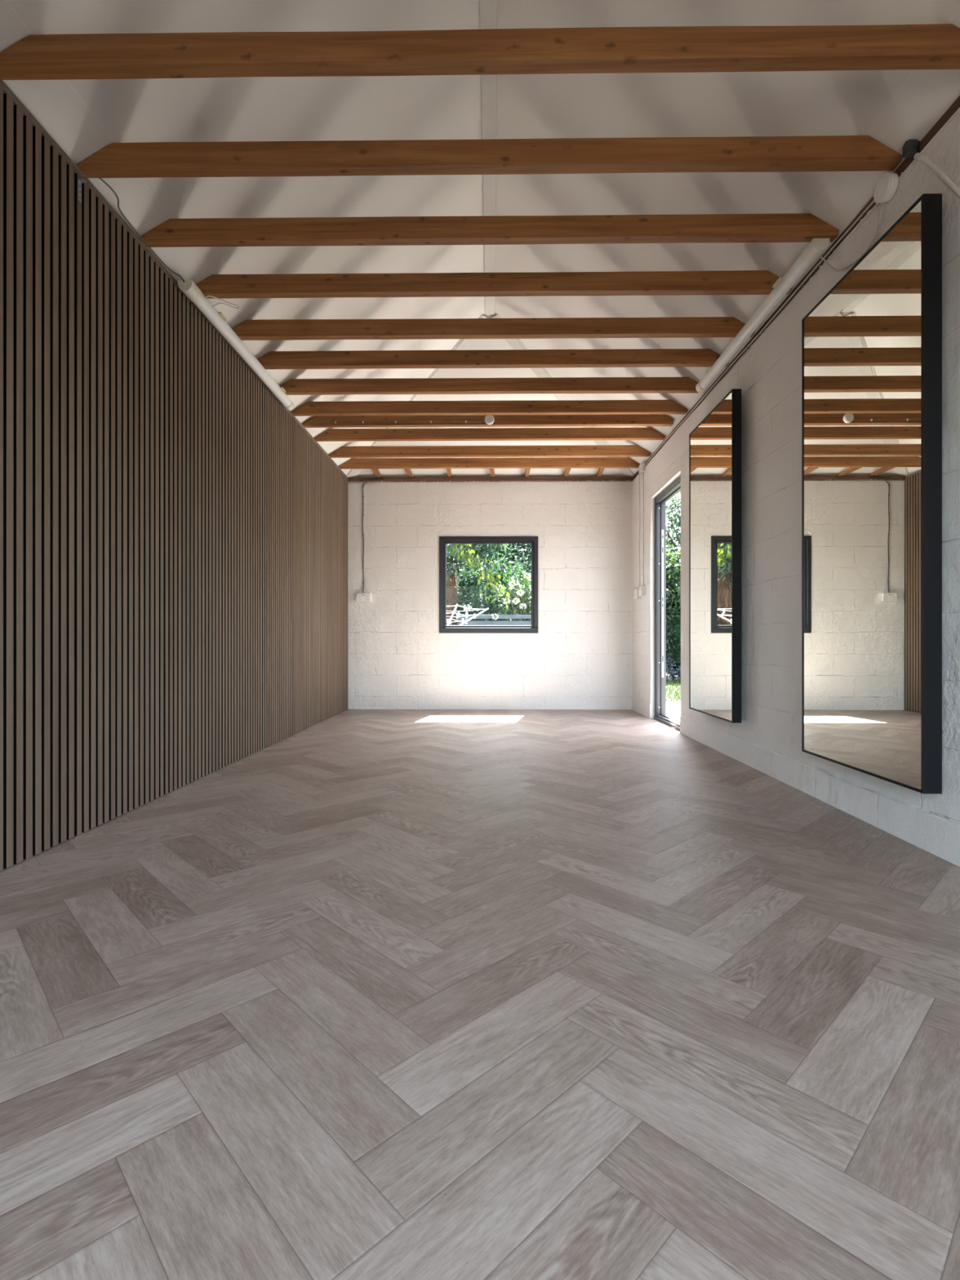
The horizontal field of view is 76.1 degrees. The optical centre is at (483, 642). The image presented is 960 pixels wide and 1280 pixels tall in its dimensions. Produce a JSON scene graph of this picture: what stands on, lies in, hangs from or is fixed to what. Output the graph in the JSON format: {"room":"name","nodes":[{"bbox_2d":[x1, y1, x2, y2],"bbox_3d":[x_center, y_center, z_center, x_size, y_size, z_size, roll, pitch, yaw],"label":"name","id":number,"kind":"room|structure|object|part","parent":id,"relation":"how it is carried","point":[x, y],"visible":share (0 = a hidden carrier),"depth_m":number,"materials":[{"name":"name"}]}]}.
{"room":"exercise studio","nodes":[
{"label":"exercise studio","id":0,"kind":"room"},
{"bbox_2d":[0,709,959,1279],"bbox_3d":[0.021,0.767,2.905,3.231,0.120,7.310,0,0,1],"label":"floor","id":1,"kind":"structure","parent":0,"point":[362,994],"depth_m":1.15,"materials":[{"name":"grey wood"}]},
{"bbox_2d":[0,0,959,477],"bbox_3d":[0.180,-2.183,2.908,3.630,0.969,7.360,0,0,1],"label":"ceiling","id":2,"kind":"structure","parent":0,"point":[893,108],"depth_m":2.67,"materials":[{"name":"white paint"}]},
{"bbox_2d":[370,468,382,477],"bbox_3d":[-1.102,-1.760,6.306,0.042,0.058,0.356,0,0,2],"label":"joist","id":3,"kind":"object","parent":2,"relation":"attached to","point":[375,471],"visible":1,"depth_m":6.29,"materials":[{"name":"brown wood"}]},
{"bbox_2d":[404,468,413,477],"bbox_3d":[-0.770,-1.760,6.302,0.042,0.058,0.357,0,0,3],"label":"joist","id":4,"kind":"object","parent":2,"relation":"attached to","point":[408,471],"visible":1,"depth_m":6.27,"materials":[{"name":"brown wood"}]},
{"bbox_2d":[446,468,452,477],"bbox_3d":[-0.356,-1.760,6.297,0.042,0.058,0.356,0,0,0],"label":"joist","id":5,"kind":"object","parent":2,"relation":"attached to","point":[448,470],"visible":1,"depth_m":6.28,"materials":[{"name":"brown wood"}]},
{"bbox_2d":[0,23,959,79],"bbox_3d":[-0.001,-1.777,1.847,2.997,0.093,0.054,0,0,1],"label":"tie beam","id":6,"kind":"structure","parent":2,"relation":"attached to","point":[671,49],"depth_m":1.83,"materials":[{"name":"brown wood"}]},
{"bbox_2d":[479,0,497,314],"bbox_3d":[0.014,-2.622,2.138,0.072,0.011,5.515,0,0,1],"label":"trim","id":7,"kind":"structure","parent":2,"relation":"attached to","point":[488,8],"depth_m":3.08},
{"bbox_2d":[302,414,673,427],"bbox_3d":[0.031,-1.777,4.904,2.947,0.093,0.053,0,0,1],"label":"tie beam","id":8,"kind":"structure","parent":2,"relation":"attached to","point":[505,420],"depth_m":4.88,"materials":[{"name":"brown wood"}]},
{"bbox_2d":[311,420,484,425],"bbox_3d":[-0.686,-1.747,4.881,1.389,0.029,0.008,0,0,1],"label":"cable","id":9,"kind":"object","parent":8,"relation":"attached to","point":[430,421],"visible":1,"depth_m":4.88,"materials":[{"name":"white plastic"}]},
{"bbox_2d":[484,415,494,424],"bbox_3d":[0.045,-1.767,4.862,0.076,0.076,0.029,0,0,1],"label":"fire alarm","id":10,"kind":"object","parent":8,"relation":"attached to","point":[489,420],"visible":0.85,"depth_m":4.85,"materials":[{"name":"white plastic"}]},
{"bbox_2d":[75,135,902,177],"bbox_3d":[0.004,-1.777,2.246,2.997,0.094,0.053,0,0,1],"label":"tie beam","id":11,"kind":"structure","parent":2,"relation":"attached to","point":[821,153],"depth_m":2.23,"materials":[{"name":"brown wood"}]},
{"bbox_2d":[98,177,184,282],"bbox_3d":[-1.446,-1.728,2.603,0.048,0.025,0.648,0,0,0],"label":"cable","id":12,"kind":"object","parent":11,"relation":"attached to","point":[100,178],"visible":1,"depth_m":2.55,"materials":[{"name":"grey plastic"}]},
{"bbox_2d":[138,213,839,247],"bbox_3d":[0.009,-1.777,2.646,2.997,0.094,0.053,0,0,1],"label":"tie beam","id":13,"kind":"structure","parent":2,"relation":"attached to","point":[786,227],"depth_m":2.62,"materials":[{"name":"brown wood"}]},
{"bbox_2d":[337,457,639,469],"bbox_3d":[0.051,-1.776,6.083,2.997,0.093,0.053,0,0,1],"label":"tie beam","id":14,"kind":"structure","parent":2,"relation":"attached to","point":[559,462],"depth_m":6.06,"materials":[{"name":"brown wood"}]},
{"bbox_2d":[291,400,687,416],"bbox_3d":[0.033,-1.777,4.649,2.997,0.093,0.053,0,0,1],"label":"tie beam","id":15,"kind":"structure","parent":2,"relation":"attached to","point":[522,406],"depth_m":4.63,"materials":[{"name":"brown wood"}]},
{"bbox_2d":[313,427,665,441],"bbox_3d":[0.041,-1.776,5.242,2.997,0.093,0.053,0,0,1],"label":"tie beam","id":16,"kind":"structure","parent":2,"relation":"attached to","point":[481,433],"depth_m":5.22,"materials":[{"name":"brown wood"}]},
{"bbox_2d":[328,444,650,457],"bbox_3d":[0.046,-1.777,5.710,2.997,0.094,0.053,0,0,1],"label":"tie beam","id":17,"kind":"structure","parent":2,"relation":"attached to","point":[595,451],"depth_m":5.69,"materials":[{"name":"brown wood"}]},
{"bbox_2d":[488,468,494,477],"bbox_3d":[0.086,-1.760,6.292,0.042,0.058,0.358,0,0,3],"label":"joist","id":18,"kind":"object","parent":2,"relation":"attached to","point":[491,470],"visible":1,"depth_m":6.27,"materials":[{"name":"brown wood"}]},
{"bbox_2d":[279,377,706,395],"bbox_3d":[0.028,-1.777,4.252,2.997,0.094,0.052,0,0,1],"label":"tie beam","id":19,"kind":"structure","parent":2,"relation":"attached to","point":[552,384],"depth_m":4.23,"materials":[{"name":"brown wood"}]},
{"bbox_2d":[257,348,728,369],"bbox_3d":[0.024,-1.776,3.847,2.997,0.093,0.053,0,0,1],"label":"tie beam","id":20,"kind":"structure","parent":2,"relation":"attached to","point":[660,357],"depth_m":3.83,"materials":[{"name":"brown wood"}]},
{"bbox_2d":[231,316,755,340],"bbox_3d":[0.019,-1.777,3.474,2.997,0.094,0.053,0,0,1],"label":"tie beam","id":21,"kind":"structure","parent":2,"relation":"attached to","point":[696,326],"depth_m":3.45,"materials":[{"name":"brown wood"}]},
{"bbox_2d":[195,270,792,298],"bbox_3d":[0.014,-1.777,3.047,2.997,0.093,0.053,0,0,1],"label":"tie beam","id":22,"kind":"structure","parent":2,"relation":"attached to","point":[737,282],"depth_m":3.02,"materials":[{"name":"brown wood"}]},
{"bbox_2d":[524,468,530,476],"bbox_3d":[0.448,-1.760,6.287,0.043,0.058,0.356,0,0,1],"label":"joist","id":23,"kind":"object","parent":2,"relation":"attached to","point":[527,470],"visible":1,"depth_m":6.27,"materials":[{"name":"brown wood"}]},
{"bbox_2d":[563,467,571,476],"bbox_3d":[0.854,-1.760,6.282,0.042,0.058,0.356,0,0,2],"label":"joist","id":24,"kind":"object","parent":2,"relation":"attached to","point":[567,470],"visible":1,"depth_m":6.25,"materials":[{"name":"brown wood"}]},
{"bbox_2d":[595,467,604,476],"bbox_3d":[1.194,-1.760,6.278,0.042,0.058,0.358,0,0,4],"label":"joist","id":25,"kind":"object","parent":2,"relation":"attached to","point":[600,471],"visible":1,"depth_m":6.25,"materials":[{"name":"brown wood"}]},
{"bbox_2d":[347,481,632,709],"bbox_3d":[0.055,-0.491,6.520,3.251,2.397,0.120,0,0,1],"label":"wall","id":26,"kind":"structure","parent":0,"point":[580,656],"depth_m":6.46,"materials":[{"name":"white brick"}]},
{"bbox_2d":[355,593,370,601],"bbox_3d":[-1.263,-0.469,6.452,0.151,0.091,0.047,0,0,1],"label":"double socket","id":27,"kind":"object","parent":26,"relation":"attached to","point":[359,597],"visible":1,"depth_m":6.43,"materials":[{"name":"white plastic"}]},
{"bbox_2d":[362,478,384,593],"bbox_3d":[-1.163,-1.115,6.436,0.243,1.200,0.038,0,0,12],"label":"cable","id":28,"kind":"object","parent":26,"relation":"attached to","point":[372,478],"visible":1,"depth_m":6.46,"materials":[{"name":"grey plastic"}]},
{"bbox_2d":[346,314,488,477],"bbox_3d":[-0.694,-2.171,5.693,0.120,0.882,2.121,0,0,-43],"label":"trim","id":29,"kind":"structure","parent":26,"relation":"attached to","point":[463,344],"depth_m":5.38,"materials":[{"name":"white paint"}]},
{"bbox_2d":[439,536,537,633],"bbox_3d":[0.053,-0.606,6.539,1.082,1.016,0.182,0,0,1],"label":"window","id":30,"kind":"structure","parent":26,"relation":"in","point":[443,540],"depth_m":6.45,"materials":[{"name":"metal"}]},
{"bbox_2d":[347,476,633,482],"bbox_3d":[0.115,-1.710,6.498,3.131,0.037,0.162,0,0,1],"label":"trim","id":31,"kind":"structure","parent":26,"relation":"on","point":[511,478],"depth_m":6.42,"materials":[{"name":"brown wood"}]},
{"bbox_2d":[490,314,635,476],"bbox_3d":[0.805,-2.171,5.675,0.120,0.882,2.117,0,0,44],"label":"trim","id":32,"kind":"structure","parent":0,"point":[516,344],"depth_m":5.38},
{"bbox_2d":[631,107,959,866],"bbox_3d":[1.572,-0.491,2.826,0.127,2.397,7.230,0,0,1],"label":"wall","id":33,"kind":"structure","parent":0,"point":[767,740],"depth_m":3.05,"materials":[{"name":"white brick"}]},
{"bbox_2d":[634,589,640,599],"bbox_3d":[1.532,-0.479,6.114,0.040,0.092,0.145,0,0,1],"label":"wall socket","id":34,"kind":"object","parent":33,"relation":"attached to","point":[637,596],"visible":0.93,"depth_m":6.05,"materials":[{"name":"white plastic"}]},
{"bbox_3d":[1.517,-0.479,6.114,0.008,0.092,0.145,0,0,1],"label":"plate","id":35,"kind":"part","parent":34,"relation":"part of","materials":[{"name":"white plastic"}]},
{"bbox_2d":[639,474,639,586],"bbox_3d":[1.545,-1.095,6.082,0.010,1.137,0.016,0,0,1],"label":"cable","id":36,"kind":"object","parent":33,"relation":"attached to","point":[639,474],"visible":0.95,"depth_m":6.08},
{"bbox_2d":[639,586,644,595],"bbox_3d":[1.528,-0.495,5.924,0.042,0.095,0.085,0,0,1],"label":"light switch","id":37,"kind":"object","parent":33,"relation":"attached to","point":[642,588],"visible":1,"depth_m":5.88,"materials":[{"name":"white plastic"}]},
{"bbox_3d":[1.515,-0.495,5.924,0.008,0.095,0.085,0,0,1],"label":"plate","id":38,"kind":"part","parent":37,"relation":"part of","materials":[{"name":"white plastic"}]},
{"bbox_2d":[639,462,644,473],"bbox_3d":[1.530,-1.685,5.932,0.042,0.080,0.100,0,0,1],"label":"cable box","id":39,"kind":"object","parent":33,"relation":"attached to","point":[642,467],"visible":1,"depth_m":5.89,"materials":[{"name":"white plastic"}]},
{"bbox_2d":[643,472,644,586],"bbox_3d":[1.544,-1.091,5.927,0.010,1.094,0.016,0,0,1],"label":"cable","id":40,"kind":"object","parent":33,"relation":"attached to","point":[643,473],"visible":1,"depth_m":5.92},
{"bbox_2d":[653,475,680,730],"bbox_3d":[1.631,-0.318,5.248,0.119,2.049,0.903,0,0,1],"label":"door","id":41,"kind":"structure","parent":33,"relation":"in","point":[660,500],"depth_m":5.64,"materials":[{"name":"grey metal"}]},
{"bbox_3d":[1.641,-0.355,5.628,0.021,1.355,0.003,0,0,1],"label":"keep plate","id":42,"kind":"part","parent":41,"relation":"part of","materials":[{"name":"metal"}]},
{"bbox_2d":[688,388,741,723],"bbox_3d":[1.485,-0.500,3.940,0.082,1.935,0.775,0,0,1],"label":"wall mirror","id":43,"kind":"object","parent":33,"relation":"attached to","point":[715,442],"visible":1,"depth_m":3.81,"materials":[{"name":"silver glass"}]},
{"bbox_2d":[644,200,874,465],"bbox_3d":[1.524,-1.702,4.082,0.010,0.016,3.560,0,0,1],"label":"cable","id":44,"kind":"object","parent":33,"relation":"attached to","point":[873,202],"visible":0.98,"depth_m":3.10,"materials":[{"name":"plastic"}]},
{"bbox_2d":[695,238,829,393],"bbox_3d":[1.446,-1.702,3.378,0.085,0.050,1.510,0,0,1],"label":"light","id":45,"kind":"object","parent":33,"relation":"attached to","point":[816,246],"visible":1,"depth_m":3.08,"materials":[{"name":"white plastic"}]},
{"bbox_2d":[633,95,959,479],"bbox_3d":[1.575,-1.710,2.864,0.122,0.037,7.065,0,0,1],"label":"trim","id":46,"kind":"structure","parent":33,"relation":"on","point":[955,106],"depth_m":2.67,"materials":[{"name":"white paint"}]},
{"bbox_2d":[818,202,885,271],"bbox_3d":[1.496,-1.612,2.490,0.034,0.159,0.420,0,0,-2],"label":"cable","id":47,"kind":"object","parent":33,"relation":"attached to","point":[884,203],"visible":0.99,"depth_m":2.42,"materials":[{"name":"white plastic"}]},
{"bbox_2d":[801,193,942,793],"bbox_3d":[1.466,-0.480,2.370,0.082,1.941,0.775,0,0,1],"label":"wall mirror","id":48,"kind":"object","parent":33,"relation":"attached to","point":[872,345],"visible":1,"depth_m":2.23,"materials":[{"name":"silver glass"}]},
{"bbox_2d":[873,172,898,203],"bbox_3d":[1.486,-1.679,2.267,0.037,0.094,0.094,0,0,1],"label":"junction box","id":49,"kind":"object","parent":33,"relation":"attached to","point":[886,185],"visible":1,"depth_m":2.25,"materials":[{"name":"white plastic"}]},
{"bbox_2d":[902,139,920,157],"bbox_3d":[1.486,-1.724,2.130,0.038,0.053,0.048,0,0,1],"label":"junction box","id":50,"kind":"object","parent":33,"relation":"attached to","point":[910,147],"visible":1,"depth_m":2.12,"materials":[{"name":"black plastic"}]},
{"bbox_2d":[913,152,959,198],"bbox_3d":[1.507,-1.442,1.957,0.022,0.509,0.364,0,0,-1],"label":"cable","id":51,"kind":"object","parent":33,"relation":"attached to","point":[917,156],"visible":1,"depth_m":2.03,"materials":[{"name":"white plastic"}]},
{"label":"outside","id":52,"kind":"structure","parent":0,"visible":0},
{"bbox_3d":[8.064,0.792,20.704,12.379,0.110,18.399,0,0,1],"label":"flower bed","id":53,"kind":"object","parent":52,"visible":0},
{"bbox_2d":[666,543,680,679],"bbox_3d":[3.828,-0.672,12.245,2.396,2.818,1.886,0,0,-30],"label":"hedge","id":54,"kind":"object","parent":53,"relation":"on","point":[673,563],"visible":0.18,"depth_m":11.87,"materials":[{"name":"green plant"}]},
{"bbox_2d":[666,602,680,679],"bbox_3d":[3.922,-0.110,12.145,2.386,1.855,1.511,0,0,-16],"label":"hedge","id":55,"kind":"object","parent":53,"relation":"on","point":[673,630],"visible":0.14,"depth_m":11.75,"materials":[{"name":"green plant"}]},
{"bbox_2d":[666,490,680,557],"bbox_3d":[4.674,-1.488,13.891,2.171,4.450,2.031,0,0,-29],"label":"tree","id":56,"kind":"object","parent":53,"relation":"on","point":[677,537],"visible":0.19,"depth_m":13.54,"materials":[{"name":"green plant"}]},
{"bbox_2d":[666,653,680,680],"bbox_3d":[3.595,0.471,11.699,0.561,0.574,0.608,0,0,19],"label":"plant","id":57,"kind":"object","parent":53,"relation":"on","point":[673,674],"visible":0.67,"depth_m":11.63,"materials":[{"name":"grey plant"}]},
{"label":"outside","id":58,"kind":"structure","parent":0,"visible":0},
{"bbox_3d":[-5.966,0.792,18.365,15.620,0.110,23.419,0,0,1],"label":"ground","id":59,"kind":"structure","parent":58,"visible":0},
{"bbox_2d":[446,564,459,625],"bbox_3d":[-0.607,-0.223,9.405,0.512,1.940,0.514,0,0,1],"label":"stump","id":60,"kind":"object","parent":59,"relation":"on","point":[451,587],"visible":0.2,"depth_m":9.30,"materials":[{"name":"wood"}]},
{"bbox_2d":[446,604,488,625],"bbox_3d":[-0.523,0.138,7.957,0.893,1.198,0.892,0,0,26],"label":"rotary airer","id":61,"kind":"object","parent":59,"relation":"on","point":[458,614],"visible":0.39,"depth_m":7.95,"materials":[{"name":"white metal"}]},
{"bbox_3d":[-0.420,-0.273,7.664,0.019,0.377,0.630,0,0,-19],"label":"arm","id":62,"kind":"part","parent":61,"relation":"part of","materials":[{"name":"white metal"}]},
{"bbox_3d":[-0.230,-0.273,8.059,0.629,0.376,0.019,0,0,-19],"label":"arm","id":63,"kind":"part","parent":61,"relation":"part of","materials":[{"name":"white metal"}]},
{"bbox_2d":[446,543,512,581],"bbox_3d":[-0.455,-0.883,8.852,2.250,3.240,1.266,0,0,1],"label":"leafy tree","id":64,"kind":"object","parent":59,"relation":"on","point":[481,551],"visible":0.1,"depth_m":8.85,"materials":[{"name":"green plant"}]},
{"bbox_2d":[450,543,510,608],"bbox_3d":[-0.160,-1.212,8.317,1.077,1.545,0.352,0,0,18],"label":"overhanging branch","id":65,"kind":"object","parent":64,"relation":"attached to","point":[460,553],"visible":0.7,"depth_m":8.27,"materials":[{"name":"green plant"}]},
{"bbox_3d":[-0.159,-1.209,8.332,0.816,1.276,0.085,0,0,22],"label":"stem","id":66,"kind":"part","parent":65,"relation":"part of","materials":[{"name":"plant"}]},
{"bbox_2d":[450,543,526,583],"bbox_3d":[-0.973,-1.878,14.095,9.654,5.452,3.558,0,0,4],"label":"hedge","id":67,"kind":"object","parent":59,"relation":"on","point":[510,559],"visible":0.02,"depth_m":13.27,"materials":[{"name":"green plant"}]},
{"bbox_2d":[453,545,531,625],"bbox_3d":[0.060,-0.524,10.141,2.882,2.626,1.805,0,0,-5],"label":"evergreen shrub","id":68,"kind":"object","parent":59,"relation":"on","point":[469,588],"visible":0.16,"depth_m":9.89,"materials":[{"name":"green plant"}]},
{"bbox_2d":[457,614,531,625],"bbox_3d":[0.232,0.167,8.768,1.210,1.140,0.500,0,0,1],"label":"garden bench","id":69,"kind":"object","parent":59,"relation":"on","point":[479,616],"visible":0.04,"depth_m":8.93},
{"bbox_2d":[491,568,531,621],"bbox_3d":[0.714,-0.182,9.189,1.201,1.839,1.012,0,0,1],"label":"flowering shrub","id":70,"kind":"object","parent":59,"relation":"on","point":[519,591],"visible":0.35,"depth_m":9.11,"materials":[{"name":"green plant"}]},
{"bbox_2d":[504,543,531,614],"bbox_3d":[1.563,-1.432,12.031,2.784,4.448,2.383,0,0,-8],"label":"tree","id":71,"kind":"object","parent":59,"relation":"on","point":[528,551],"visible":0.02,"depth_m":11.88,"materials":[{"name":"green plant"}]},
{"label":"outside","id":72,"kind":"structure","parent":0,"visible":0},
{"bbox_2d":[666,678,680,702],"bbox_3d":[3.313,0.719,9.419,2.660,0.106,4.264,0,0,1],"label":"grass","id":73,"kind":"structure","parent":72,"point":[670,684],"depth_m":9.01,"materials":[{"name":"green plant"}]},
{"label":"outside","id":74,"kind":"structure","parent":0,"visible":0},
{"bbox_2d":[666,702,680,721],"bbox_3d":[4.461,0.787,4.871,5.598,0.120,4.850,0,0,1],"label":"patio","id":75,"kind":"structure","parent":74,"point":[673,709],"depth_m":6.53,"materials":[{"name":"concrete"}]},
{"bbox_3d":[-1.555,-0.491,2.864,0.120,2.397,7.230,0,0,1],"label":"wall","id":76,"kind":"structure","parent":0,"visible":0},
{"bbox_2d":[0,78,347,871],"bbox_3d":[-1.470,-0.512,2.924,0.046,2.432,7.102,0,0,1],"label":"cladding","id":77,"kind":"object","parent":76,"relation":"attached to","point":[174,538],"depth_m":2.55,"materials":[{"name":"brown wood"}]},
{"bbox_3d":[-1.466,-1.649,2.240,0.021,0.075,0.019,0,0,1],"label":"metal bracket","id":78,"kind":"part","parent":77,"relation":"part of","materials":[{"name":"silver metal"}]},
{"bbox_3d":[-1.479,-1.724,2.930,0.026,0.007,7.084,0,0,1],"label":"edge trim","id":79,"kind":"part","parent":77,"relation":"part of","materials":[{"name":"brown wood"}]},
{"bbox_2d":[177,280,294,410],"bbox_3d":[-1.352,-1.703,3.687,0.200,0.052,1.520,0,0,1],"label":"light","id":80,"kind":"object","parent":77,"relation":"attached to","point":[188,287],"visible":1,"depth_m":3.38,"materials":[{"name":"white plastic"}]}
]}

